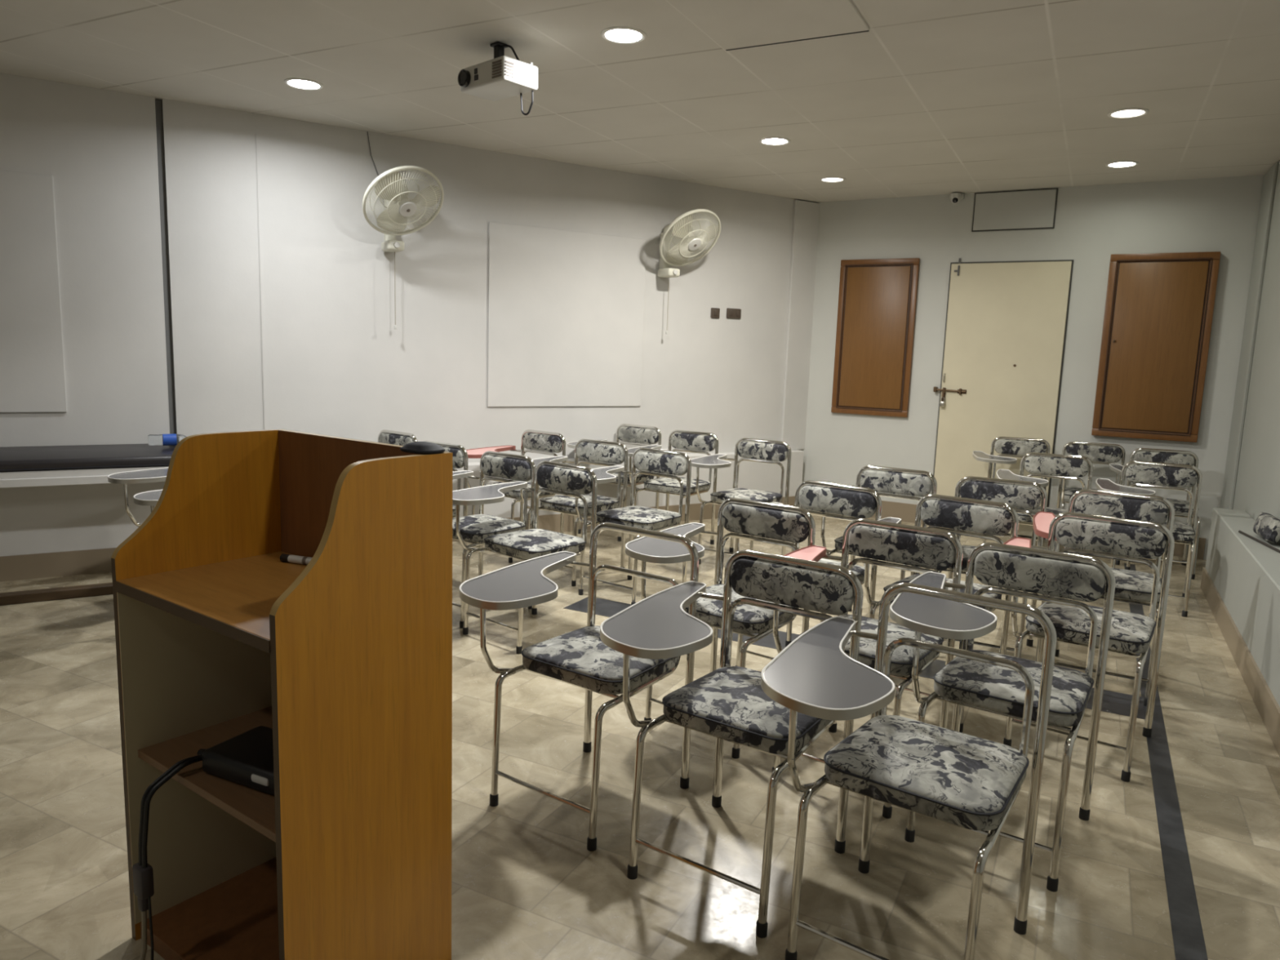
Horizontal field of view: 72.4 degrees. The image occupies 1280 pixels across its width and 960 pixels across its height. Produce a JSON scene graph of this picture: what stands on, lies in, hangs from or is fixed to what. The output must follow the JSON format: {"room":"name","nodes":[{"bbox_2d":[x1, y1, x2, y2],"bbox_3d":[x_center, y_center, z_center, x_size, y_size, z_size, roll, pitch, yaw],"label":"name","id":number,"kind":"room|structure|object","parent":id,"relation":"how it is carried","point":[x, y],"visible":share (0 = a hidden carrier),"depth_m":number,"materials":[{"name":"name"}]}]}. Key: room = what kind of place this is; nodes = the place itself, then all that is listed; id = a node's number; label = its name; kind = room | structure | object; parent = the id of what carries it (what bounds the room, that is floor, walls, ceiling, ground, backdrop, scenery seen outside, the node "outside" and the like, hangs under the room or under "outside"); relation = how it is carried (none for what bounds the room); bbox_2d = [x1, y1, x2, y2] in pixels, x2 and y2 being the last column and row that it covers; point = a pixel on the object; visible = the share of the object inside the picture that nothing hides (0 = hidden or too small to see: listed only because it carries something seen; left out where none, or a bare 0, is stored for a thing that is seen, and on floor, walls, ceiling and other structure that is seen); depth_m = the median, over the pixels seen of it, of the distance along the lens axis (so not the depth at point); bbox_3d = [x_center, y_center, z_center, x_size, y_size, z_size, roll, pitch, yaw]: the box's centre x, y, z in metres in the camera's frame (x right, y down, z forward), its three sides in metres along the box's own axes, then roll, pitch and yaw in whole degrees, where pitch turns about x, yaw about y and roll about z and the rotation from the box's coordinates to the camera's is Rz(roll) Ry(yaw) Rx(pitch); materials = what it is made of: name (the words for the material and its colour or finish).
{"room":"lecture hall","nodes":[
{"label":"lecture hall","id":0,"kind":"room"},
{"bbox_2d":[0,72,816,462],"bbox_3d":[-3.337,-0.824,4.952,11.500,2.720,0.124,-3,10,-32],"label":"wall","id":1,"kind":"structure","parent":0,"point":[337,364],"depth_m":5.63,"materials":[{"name":"paint"}]},
{"bbox_2d":[0,169,66,412],"bbox_3d":[-3.992,-0.986,4.435,1.760,1.295,0.016,-3,10,-32],"label":"board","id":2,"kind":"object","parent":1,"relation":"attached to","point":[33,375],"visible":1,"depth_m":4.82,"materials":[{"name":"paint"}]},
{"bbox_2d":[155,99,176,434],"bbox_3d":[-2.823,-0.847,5.242,0.036,2.715,0.028,-3,10,-32],"label":"trim","id":3,"kind":"structure","parent":1,"relation":"attached to","point":[158,104],"depth_m":5.17,"materials":[{"name":"grey metal"}]},
{"bbox_2d":[255,133,266,430],"bbox_3d":[-2.355,-1.079,5.450,0.014,2.055,0.006,-3,10,-31],"label":"trim","id":4,"kind":"structure","parent":1,"relation":"attached to","point":[256,135],"depth_m":5.42,"materials":[{"name":"paint"}]},
{"bbox_2d":[0,496,795,582],"bbox_3d":[-3.368,0.482,4.930,11.200,0.140,0.012,-3,10,-32],"label":"baseboard","id":5,"kind":"structure","parent":1,"relation":"attached to","point":[35,566],"depth_m":5.02,"materials":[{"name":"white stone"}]},
{"bbox_2d":[0,449,804,556],"bbox_3d":[-3.361,0.271,4.977,11.280,0.545,0.124,-3,10,-32],"label":"low wall ledge","id":6,"kind":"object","parent":1,"relation":"attached to","point":[69,517],"depth_m":5.07,"materials":[{"name":"paint"}]},
{"bbox_2d":[362,131,444,328],"bbox_3d":[-1.525,-1.593,5.567,0.514,1.249,0.538,-3,10,-32],"label":"wall fan","id":7,"kind":"object","parent":1,"relation":"attached to","point":[390,186],"visible":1,"depth_m":5.48,"materials":[{"name":"beige plastic"}]},
{"bbox_2d":[487,222,646,406],"bbox_3d":[-0.528,-1.201,6.570,1.300,1.295,0.016,-3,10,-32],"label":"board","id":8,"kind":"object","parent":1,"relation":"attached to","point":[566,308],"visible":1,"depth_m":6.54,"materials":[{"name":"paint"}]},
{"bbox_2d":[657,208,720,334],"bbox_3d":[0.365,-1.584,6.721,0.480,0.924,0.442,3,8,5],"label":"wall fan","id":9,"kind":"object","parent":1,"relation":"attached to","point":[681,227],"visible":1,"depth_m":6.69,"materials":[{"name":"beige plastic"}]},
{"bbox_2d":[711,307,719,318],"bbox_3d":[0.626,-1.385,7.257,0.086,0.082,0.022,-3,10,-32],"label":"switch plate","id":10,"kind":"object","parent":1,"relation":"attached to","point":[715,312],"visible":1,"depth_m":7.25,"materials":[{"name":"brown"}]},
{"bbox_2d":[726,307,741,319],"bbox_3d":[0.790,-1.400,7.357,0.148,0.082,0.022,-3,10,-32],"label":"switch plate","id":11,"kind":"object","parent":1,"relation":"attached to","point":[731,313],"visible":1,"depth_m":7.35,"materials":[{"name":"brown"}]},
{"bbox_2d":[780,200,819,449],"bbox_3d":[1.418,-1.344,7.755,0.285,2.165,0.030,-3,10,-32],"label":"pillar","id":12,"kind":"structure","parent":1,"relation":"attached to","point":[806,214],"depth_m":7.73,"materials":[{"name":"paint"}]},
{"bbox_2d":[0,508,1279,959],"bbox_3d":[-1.913,0.727,4.418,9.250,0.100,9.850,6,9,27],"label":"floor","id":13,"kind":"structure","parent":0,"point":[526,884],"depth_m":2.59,"materials":[{"name":"beige tile"}]},
{"bbox_2d":[0,466,168,605],"bbox_3d":[-4.182,0.318,4.137,3.800,0.640,0.640,-3,10,-32],"label":"ledge","id":14,"kind":"object","parent":13,"relation":"on","point":[95,476],"visible":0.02,"depth_m":4.62,"materials":[{"name":"paint"}]},
{"bbox_2d":[0,443,176,472],"bbox_3d":[-4.230,-0.066,4.199,3.820,0.098,0.369,-3,10,-32],"label":"mat","id":15,"kind":"object","parent":14,"relation":"on","point":[38,458],"visible":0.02,"depth_m":4.82,"materials":[{"name":"black plastic"}]},
{"bbox_2d":[147,433,186,445],"bbox_3d":[-2.764,-0.238,5.159,0.235,0.068,0.068,-3,10,-32],"label":"water bottle","id":16,"kind":"object","parent":15,"relation":"on","point":[173,439],"visible":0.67,"depth_m":5.12,"materials":[{"name":"white"}]},
{"bbox_2d":[107,467,168,526],"bbox_3d":[-2.331,0.243,4.475,0.555,0.812,0.615,8,11,38],"label":"chair","id":17,"kind":"object","parent":13,"relation":"on","point":[154,475],"visible":0.16,"depth_m":4.36,"materials":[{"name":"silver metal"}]},
{"bbox_2d":[133,489,162,512],"bbox_3d":[-1.906,0.333,3.957,0.555,0.812,0.615,8,11,38],"label":"chair","id":18,"kind":"object","parent":13,"relation":"on","point":[150,498],"visible":0.16,"depth_m":3.77,"materials":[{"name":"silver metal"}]},
{"bbox_2d":[111,429,452,959],"bbox_3d":[-0.778,0.498,1.911,0.624,1.152,0.407,8,10,35],"label":"lectern","id":19,"kind":"object","parent":13,"relation":"on","point":[345,654],"visible":0.98,"depth_m":1.85,"materials":[{"name":"orange wood"}]},
{"bbox_2d":[132,754,202,959],"bbox_3d":[-1.039,0.842,1.793,0.313,0.487,0.142,-2,9,-28],"label":"power cable","id":20,"kind":"object","parent":19,"relation":"hanging from","point":[142,872],"visible":0.98,"depth_m":1.80,"materials":[{"name":"black plastic"}]},
{"bbox_2d":[137,706,275,842],"bbox_3d":[-0.780,0.627,1.933,0.587,0.018,0.362,8,10,35],"label":"shelf","id":21,"kind":"object","parent":19,"relation":"attached to","point":[255,808],"depth_m":1.91,"materials":[{"name":"brown wood"}]},
{"bbox_2d":[196,725,274,795],"bbox_3d":[-0.805,0.598,1.879,0.280,0.052,0.164,6,9,25],"label":"electronic device","id":22,"kind":"object","parent":19,"relation":"on","point":[246,758],"visible":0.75,"depth_m":1.83,"materials":[{"name":"black plastic"}]},
{"bbox_2d":[280,553,312,564],"bbox_3d":[-0.802,0.189,2.070,0.107,0.020,0.020,5,9,19],"label":"marker pen","id":23,"kind":"object","parent":19,"relation":"on","point":[283,557],"visible":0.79,"depth_m":2.07,"materials":[{"name":"grey plastic"}]},
{"bbox_2d":[400,441,444,454],"bbox_3d":[-0.448,-0.068,1.803,0.095,0.021,0.075,8,10,35],"label":"computer mouse","id":24,"kind":"object","parent":19,"relation":"on","point":[415,447],"visible":1,"depth_m":1.78,"materials":[{"name":"black plastic"}]},
{"bbox_2d":[377,429,417,445],"bbox_3d":[-1.819,0.106,5.533,0.555,0.812,0.615,9,11,39],"label":"chair","id":25,"kind":"object","parent":13,"relation":"on","point":[388,437],"visible":0.11,"depth_m":5.63,"materials":[{"name":"grey fabric"}]},
{"bbox_2d":[423,440,468,551],"bbox_3d":[-1.387,0.206,4.948,0.555,0.812,0.615,8,10,36],"label":"chair","id":26,"kind":"object","parent":13,"relation":"on","point":[460,455],"visible":0.07,"depth_m":4.99,"materials":[{"name":"grey fabric"}]},
{"bbox_2d":[452,450,535,628],"bbox_3d":[-0.954,0.280,4.542,0.555,0.812,0.615,8,11,38],"label":"chair","id":27,"kind":"object","parent":13,"relation":"on","point":[473,529],"visible":0.48,"depth_m":4.58,"materials":[{"name":"fabric"}]},
{"bbox_2d":[466,429,565,563],"bbox_3d":[-0.911,0.086,5.882,0.555,0.812,0.615,9,11,38],"label":"chair","id":28,"kind":"object","parent":13,"relation":"on","point":[550,442],"visible":0.59,"depth_m":5.95,"materials":[{"name":"grey fabric"}]},
{"bbox_2d":[452,460,597,653],"bbox_3d":[-0.620,0.340,4.208,0.555,0.812,0.615,9,11,39],"label":"chair","id":29,"kind":"object","parent":13,"relation":"on","point":[525,544],"visible":0.87,"depth_m":4.21,"materials":[{"name":"grey fabric"}]},
{"bbox_2d":[520,438,628,586],"bbox_3d":[-0.480,0.175,5.366,0.555,0.812,0.615,8,10,35],"label":"chair","id":30,"kind":"object","parent":13,"relation":"on","point":[597,451],"visible":0.62,"depth_m":5.42,"materials":[{"name":"grey fabric"}]},
{"bbox_2d":[459,522,698,851],"bbox_3d":[-0.226,0.579,2.659,0.555,0.812,0.615,8,10,35],"label":"chair","id":31,"kind":"object","parent":13,"relation":"on","point":[580,658],"visible":0.91,"depth_m":2.61,"materials":[{"name":"silver metal"}]},
{"bbox_2d":[567,423,661,541],"bbox_3d":[-0.244,-0.001,6.627,0.555,0.812,0.615,8,10,35],"label":"chair","id":32,"kind":"object","parent":13,"relation":"on","point":[642,434],"visible":0.41,"depth_m":6.70,"materials":[{"name":"grey fabric"}]},
{"bbox_2d":[575,447,691,605],"bbox_3d":[-0.117,0.247,4.961,0.555,0.812,0.615,8,10,37],"label":"chair","id":33,"kind":"object","parent":13,"relation":"on","point":[655,460],"visible":0.84,"depth_m":5.00,"materials":[{"name":"grey fabric"}]},
{"bbox_2d":[626,429,719,544],"bbox_3d":[0.160,0.068,6.252,0.555,0.812,0.615,8,10,34],"label":"chair","id":34,"kind":"object","parent":13,"relation":"on","point":[692,441],"visible":0.52,"depth_m":6.32,"materials":[{"name":"fabric"}]},
{"bbox_2d":[625,497,815,758],"bbox_3d":[0.246,0.509,3.247,0.555,0.812,0.615,8,10,37],"label":"chair","id":35,"kind":"object","parent":13,"relation":"on","point":[788,523],"visible":0.64,"depth_m":3.28,"materials":[{"name":"silver metal"}]},
{"bbox_2d":[600,549,863,937],"bbox_3d":[0.195,0.642,2.320,0.555,0.812,0.615,8,10,34],"label":"chair","id":36,"kind":"object","parent":13,"relation":"on","point":[728,703],"visible":0.9,"depth_m":2.30,"materials":[{"name":"silver metal"}]},
{"bbox_2d":[690,437,791,564],"bbox_3d":[0.603,0.150,5.793,0.555,0.812,0.615,8,10,34],"label":"chair","id":37,"kind":"object","parent":13,"relation":"on","point":[754,449],"visible":0.85,"depth_m":5.85,"materials":[{"name":"silver metal"}]},
{"bbox_2d":[734,480,882,666],"bbox_3d":[0.647,0.440,3.816,0.555,0.812,0.615,8,11,38],"label":"chair","id":38,"kind":"object","parent":13,"relation":"on","point":[847,500],"visible":0.3,"depth_m":3.90,"materials":[{"name":"grey fabric"}]},
{"bbox_2d":[771,518,963,818],"bbox_3d":[0.665,0.576,2.888,0.555,0.812,0.615,8,10,36],"label":"chair","id":39,"kind":"object","parent":13,"relation":"on","point":[925,548],"visible":0.5,"depth_m":2.96,"materials":[{"name":"grey fabric"}]},
{"bbox_2d":[819,465,937,623],"bbox_3d":[1.129,0.363,4.449,0.555,0.812,0.615,7,10,31],"label":"chair","id":40,"kind":"object","parent":13,"relation":"on","point":[887,480],"visible":0.24,"depth_m":4.57,"materials":[{"name":"grey fabric"}]},
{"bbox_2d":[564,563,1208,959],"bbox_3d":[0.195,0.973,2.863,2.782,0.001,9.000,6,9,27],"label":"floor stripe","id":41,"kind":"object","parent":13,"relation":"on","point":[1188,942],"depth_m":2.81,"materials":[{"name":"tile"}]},
{"bbox_2d":[760,582,1056,959],"bbox_3d":[0.561,0.701,2.005,0.555,0.812,0.615,8,10,35],"label":"chair","id":42,"kind":"object","parent":13,"relation":"on","point":[965,781],"visible":1,"depth_m":1.98,"materials":[{"name":"silver metal"}]},
{"bbox_2d":[863,493,1018,732],"bbox_3d":[1.122,0.498,3.523,0.555,0.812,0.615,8,10,38],"label":"chair","id":43,"kind":"object","parent":13,"relation":"on","point":[979,516],"visible":0.44,"depth_m":3.61,"materials":[{"name":"grey fabric"}]},
{"bbox_2d":[920,475,1047,657],"bbox_3d":[1.569,0.423,4.141,0.555,0.812,0.615,6,9,28],"label":"chair","id":44,"kind":"object","parent":13,"relation":"on","point":[1024,495],"visible":0.24,"depth_m":4.26,"materials":[{"name":"grey fabric"}]},
{"bbox_2d":[888,542,1115,892],"bbox_3d":[0.996,0.637,2.542,0.555,0.812,0.615,8,10,34],"label":"chair","id":45,"kind":"object","parent":13,"relation":"on","point":[971,683],"visible":0.85,"depth_m":2.58,"materials":[{"name":"silver metal"}]},
{"bbox_2d":[972,435,1050,542],"bbox_3d":[2.782,0.101,6.628,0.555,0.812,0.615,5,9,22],"label":"chair","id":46,"kind":"object","parent":13,"relation":"on","point":[1015,446],"visible":0.48,"depth_m":6.78,"materials":[{"name":"silver metal"}]},
{"bbox_2d":[995,452,1093,555],"bbox_3d":[2.477,0.263,5.450,0.555,0.812,0.615,6,9,27],"label":"chair","id":47,"kind":"object","parent":13,"relation":"on","point":[1034,463],"visible":0.56,"depth_m":5.58,"materials":[{"name":"grey fabric"}]},
{"bbox_2d":[1003,511,1174,782],"bbox_3d":[1.545,0.564,3.172,0.555,0.812,0.615,8,10,36],"label":"chair","id":48,"kind":"object","parent":13,"relation":"on","point":[1130,633],"visible":0.79,"depth_m":3.22,"materials":[{"name":"silver metal"}]},
{"bbox_2d":[1053,441,1125,564],"bbox_3d":[3.219,0.153,6.372,0.555,0.812,0.615,5,9,23],"label":"chair","id":49,"kind":"object","parent":13,"relation":"on","point":[1107,453],"visible":0.41,"depth_m":6.52,"materials":[{"name":"grey fabric"}]},
{"bbox_2d":[1032,488,1174,706],"bbox_3d":[1.972,0.484,3.816,0.555,0.812,0.615,7,10,30],"label":"chair","id":50,"kind":"object","parent":13,"relation":"on","point":[1134,585],"visible":0.44,"depth_m":3.90,"materials":[{"name":"silver metal"}]},
{"bbox_2d":[1095,460,1202,617],"bbox_3d":[2.951,0.323,5.146,0.555,0.812,0.615,7,10,30],"label":"chair","id":51,"kind":"object","parent":13,"relation":"on","point":[1165,474],"visible":0.72,"depth_m":5.24,"materials":[{"name":"grey fabric"}]},
{"bbox_2d":[1109,448,1200,579],"bbox_3d":[3.531,0.214,6.025,0.555,0.812,0.615,6,9,24],"label":"chair","id":52,"kind":"object","parent":13,"relation":"on","point":[1181,507],"visible":0.41,"depth_m":6.15,"materials":[{"name":"silver metal"}]},
{"bbox_2d":[1200,567,1279,757],"bbox_3d":[1.640,1.104,1.856,0.012,0.130,8.530,6,9,27],"label":"baseboard","id":53,"kind":"structure","parent":13,"relation":"on","point":[1267,706],"depth_m":3.93,"materials":[{"name":"brown stone"}]},
{"bbox_2d":[0,0,1279,202],"bbox_3d":[-1.820,-2.062,4.012,9.250,0.100,9.850,6,9,27],"label":"ceiling","id":54,"kind":"structure","parent":0,"point":[938,97],"depth_m":4.37,"materials":[{"name":"paint"}]},
{"bbox_2d":[284,78,323,90],"bbox_3d":[-1.783,-2.097,4.641,0.196,0.007,0.196,6,9,27],"label":"recessed light","id":55,"kind":"object","parent":54,"relation":"in","point":[300,83],"visible":1,"depth_m":4.64,"materials":[{"name":"white"}]},
{"bbox_2d":[288,80,319,88],"bbox_3d":[-1.782,-2.100,4.641,0.157,0.002,0.157,6,9,27],"label":"diffuser","id":56,"kind":"object","parent":55,"relation":"attached to","point":[300,84],"depth_m":4.64,"materials":[{"name":"white plastic"}]},
{"bbox_2d":[457,41,537,115],"bbox_3d":[-0.645,-1.811,3.950,0.327,0.300,0.222,10,11,42],"label":"projector","id":57,"kind":"object","parent":54,"relation":"attached to","point":[502,77],"visible":1,"depth_m":3.90,"materials":[{"name":"grey plastic"}]},
{"bbox_2d":[492,59,502,78],"bbox_3d":[-0.621,-1.788,3.808,0.065,0.067,0.007,10,11,42],"label":"vent","id":58,"kind":"object","parent":57,"relation":"attached to","point":[496,64],"depth_m":3.80,"materials":[{"name":"brown"}]},
{"bbox_2d":[505,60,514,77],"bbox_3d":[-0.567,-1.784,3.802,0.007,0.059,0.045,10,11,42],"label":"vent","id":59,"kind":"object","parent":57,"relation":"attached to","point":[509,64],"depth_m":3.80,"materials":[{"name":"white plastic"}]},
{"bbox_2d":[600,26,646,44],"bbox_3d":[-0.071,-1.913,3.768,0.196,0.007,0.196,6,9,27],"label":"recessed light","id":60,"kind":"object","parent":54,"relation":"in","point":[622,35],"visible":1,"depth_m":3.76,"materials":[{"name":"white plastic"}]},
{"bbox_2d":[605,29,641,41],"bbox_3d":[-0.071,-1.915,3.768,0.157,0.002,0.157,6,9,27],"label":"diffuser","id":61,"kind":"object","parent":60,"relation":"attached to","point":[611,35],"depth_m":3.77,"materials":[{"name":"white plastic"}]},
{"bbox_2d":[666,0,869,50],"bbox_3d":[0.245,-1.782,2.946,0.640,0.017,1.815,6,9,27],"label":"ceiling panel","id":62,"kind":"structure","parent":54,"relation":"attached to","point":[733,24],"depth_m":3.51,"materials":[{"name":"grey tile"}]},
{"bbox_2d":[759,137,790,145],"bbox_3d":[0.851,-2.139,5.529,0.196,0.007,0.196,6,9,27],"label":"recessed light","id":63,"kind":"object","parent":54,"relation":"in","point":[769,140],"visible":1,"depth_m":5.52,"materials":[{"name":"white plastic"}]},
{"bbox_2d":[762,138,786,144],"bbox_3d":[0.851,-2.141,5.528,0.157,0.002,0.157,6,9,27],"label":"diffuser","id":64,"kind":"object","parent":63,"relation":"attached to","point":[765,141],"depth_m":5.54,"materials":[{"name":"white plastic"}]},
{"bbox_2d":[819,177,845,182],"bbox_3d":[1.463,-2.282,6.655,0.196,0.007,0.196,6,9,27],"label":"recessed light","id":65,"kind":"object","parent":54,"relation":"in","point":[829,180],"visible":1,"depth_m":6.66,"materials":[{"name":"white"}]},
{"bbox_2d":[822,177,842,182],"bbox_3d":[1.463,-2.285,6.655,0.157,0.002,0.157,6,9,27],"label":"diffuser","id":66,"kind":"object","parent":65,"relation":"attached to","point":[824,180],"depth_m":6.67,"materials":[{"name":"white plastic"}]},
{"bbox_2d":[1105,160,1138,168],"bbox_3d":[3.216,-2.104,5.839,0.196,0.007,0.196,6,9,27],"label":"recessed light","id":67,"kind":"object","parent":54,"relation":"in","point":[1120,164],"visible":1,"depth_m":5.84,"materials":[{"name":"white"}]},
{"bbox_2d":[1108,162,1135,166],"bbox_3d":[3.216,-2.107,5.839,0.157,0.002,0.157,6,9,27],"label":"diffuser","id":68,"kind":"object","parent":67,"relation":"attached to","point":[1111,164],"depth_m":5.84,"materials":[{"name":"white plastic"}]},
{"bbox_2d":[1106,107,1149,119],"bbox_3d":[2.603,-1.954,4.669,0.196,0.007,0.196,6,9,27],"label":"recessed light","id":69,"kind":"object","parent":54,"relation":"in","point":[1131,113],"visible":1,"depth_m":4.67,"materials":[{"name":"white plastic"}]},
{"bbox_2d":[1111,110,1144,117],"bbox_3d":[2.603,-1.957,4.668,0.157,0.002,0.157,6,9,27],"label":"diffuser","id":70,"kind":"object","parent":69,"relation":"attached to","point":[1116,113],"depth_m":4.67,"materials":[{"name":"white plastic"}]},
{"bbox_2d":[800,174,1264,559],"bbox_3d":[2.892,-0.928,7.096,3.400,2.720,0.120,7,10,31],"label":"wall","id":71,"kind":"structure","parent":0,"point":[1093,223],"depth_m":6.77,"materials":[{"name":"paint"}]},
{"bbox_2d":[831,257,919,417],"bbox_3d":[2.008,-1.219,7.510,0.668,1.321,0.041,7,10,31],"label":"upper cabinet","id":72,"kind":"object","parent":71,"relation":"attached to","point":[877,297],"visible":1,"depth_m":7.49,"materials":[{"name":"brown wood"}]},
{"bbox_2d":[949,192,964,203],"bbox_3d":[2.532,-2.258,7.019,0.110,0.081,0.105,7,10,31],"label":"security camera","id":73,"kind":"object","parent":71,"relation":"attached to","point":[955,197],"visible":1,"depth_m":6.99,"materials":[{"name":"grey plastic"}]},
{"bbox_2d":[933,257,1074,539],"bbox_3d":[2.852,-0.665,7.050,0.954,2.210,0.056,7,10,31],"label":"door","id":74,"kind":"structure","parent":71,"relation":"in","point":[1006,322],"depth_m":7.01,"materials":[{"name":"beige wood"}]},
{"bbox_2d":[971,187,1057,231],"bbox_3d":[2.925,-2.109,6.849,0.606,0.300,0.014,7,10,31],"label":"access panel","id":75,"kind":"object","parent":71,"relation":"attached to","point":[1029,209],"visible":1,"depth_m":6.84,"materials":[{"name":"grey"}]},
{"bbox_2d":[871,500,1205,559],"bbox_3d":[2.849,0.349,7.205,3.040,0.160,0.012,7,10,31],"label":"baseboard","id":76,"kind":"structure","parent":71,"relation":"attached to","point":[906,513],"depth_m":7.53,"materials":[{"name":"brown stone"}]},
{"bbox_2d":[1091,251,1221,442],"bbox_3d":[3.773,-0.975,6.432,0.686,1.349,0.076,7,10,31],"label":"upper cabinet","id":77,"kind":"object","parent":71,"relation":"attached to","point":[1159,309],"visible":1,"depth_m":6.41,"materials":[{"name":"brown wood"}]},
{"bbox_2d":[1232,160,1279,544],"bbox_3d":[2.121,-0.213,2.014,0.100,2.720,9.550,6,9,27],"label":"wall","id":78,"kind":"structure","parent":0,"point":[1257,491],"depth_m":5.32,"materials":[{"name":"paint"}]},
{"bbox_2d":[1204,507,1279,706],"bbox_3d":[1.726,0.920,1.782,0.173,0.520,8.520,6,9,27],"label":"ledge","id":79,"kind":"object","parent":78,"relation":"attached to","point":[1245,572],"depth_m":4.18,"materials":[{"name":"paint"}]},
{"bbox_2d":[1238,530,1279,552],"bbox_3d":[3.138,0.311,4.435,0.013,0.013,0.540,4,9,16],"label":"rod","id":80,"kind":"object","parent":79,"relation":"on","point":[1239,531],"visible":1,"depth_m":4.42,"materials":[{"name":"grey metal"}]},
{"bbox_2d":[1253,511,1279,542],"bbox_3d":[3.214,0.241,4.483,0.078,0.118,0.340,5,9,23],"label":"pad","id":81,"kind":"object","parent":79,"relation":"on","point":[1266,526],"visible":1,"depth_m":4.39,"materials":[{"name":"fabric"}]},
{"bbox_2d":[1220,162,1278,509],"bbox_3d":[4.143,-0.722,6.003,0.020,2.710,0.450,6,9,27],"label":"trim","id":82,"kind":"structure","parent":78,"relation":"attached to","point":[1269,180],"depth_m":5.90,"materials":[{"name":"paint"}]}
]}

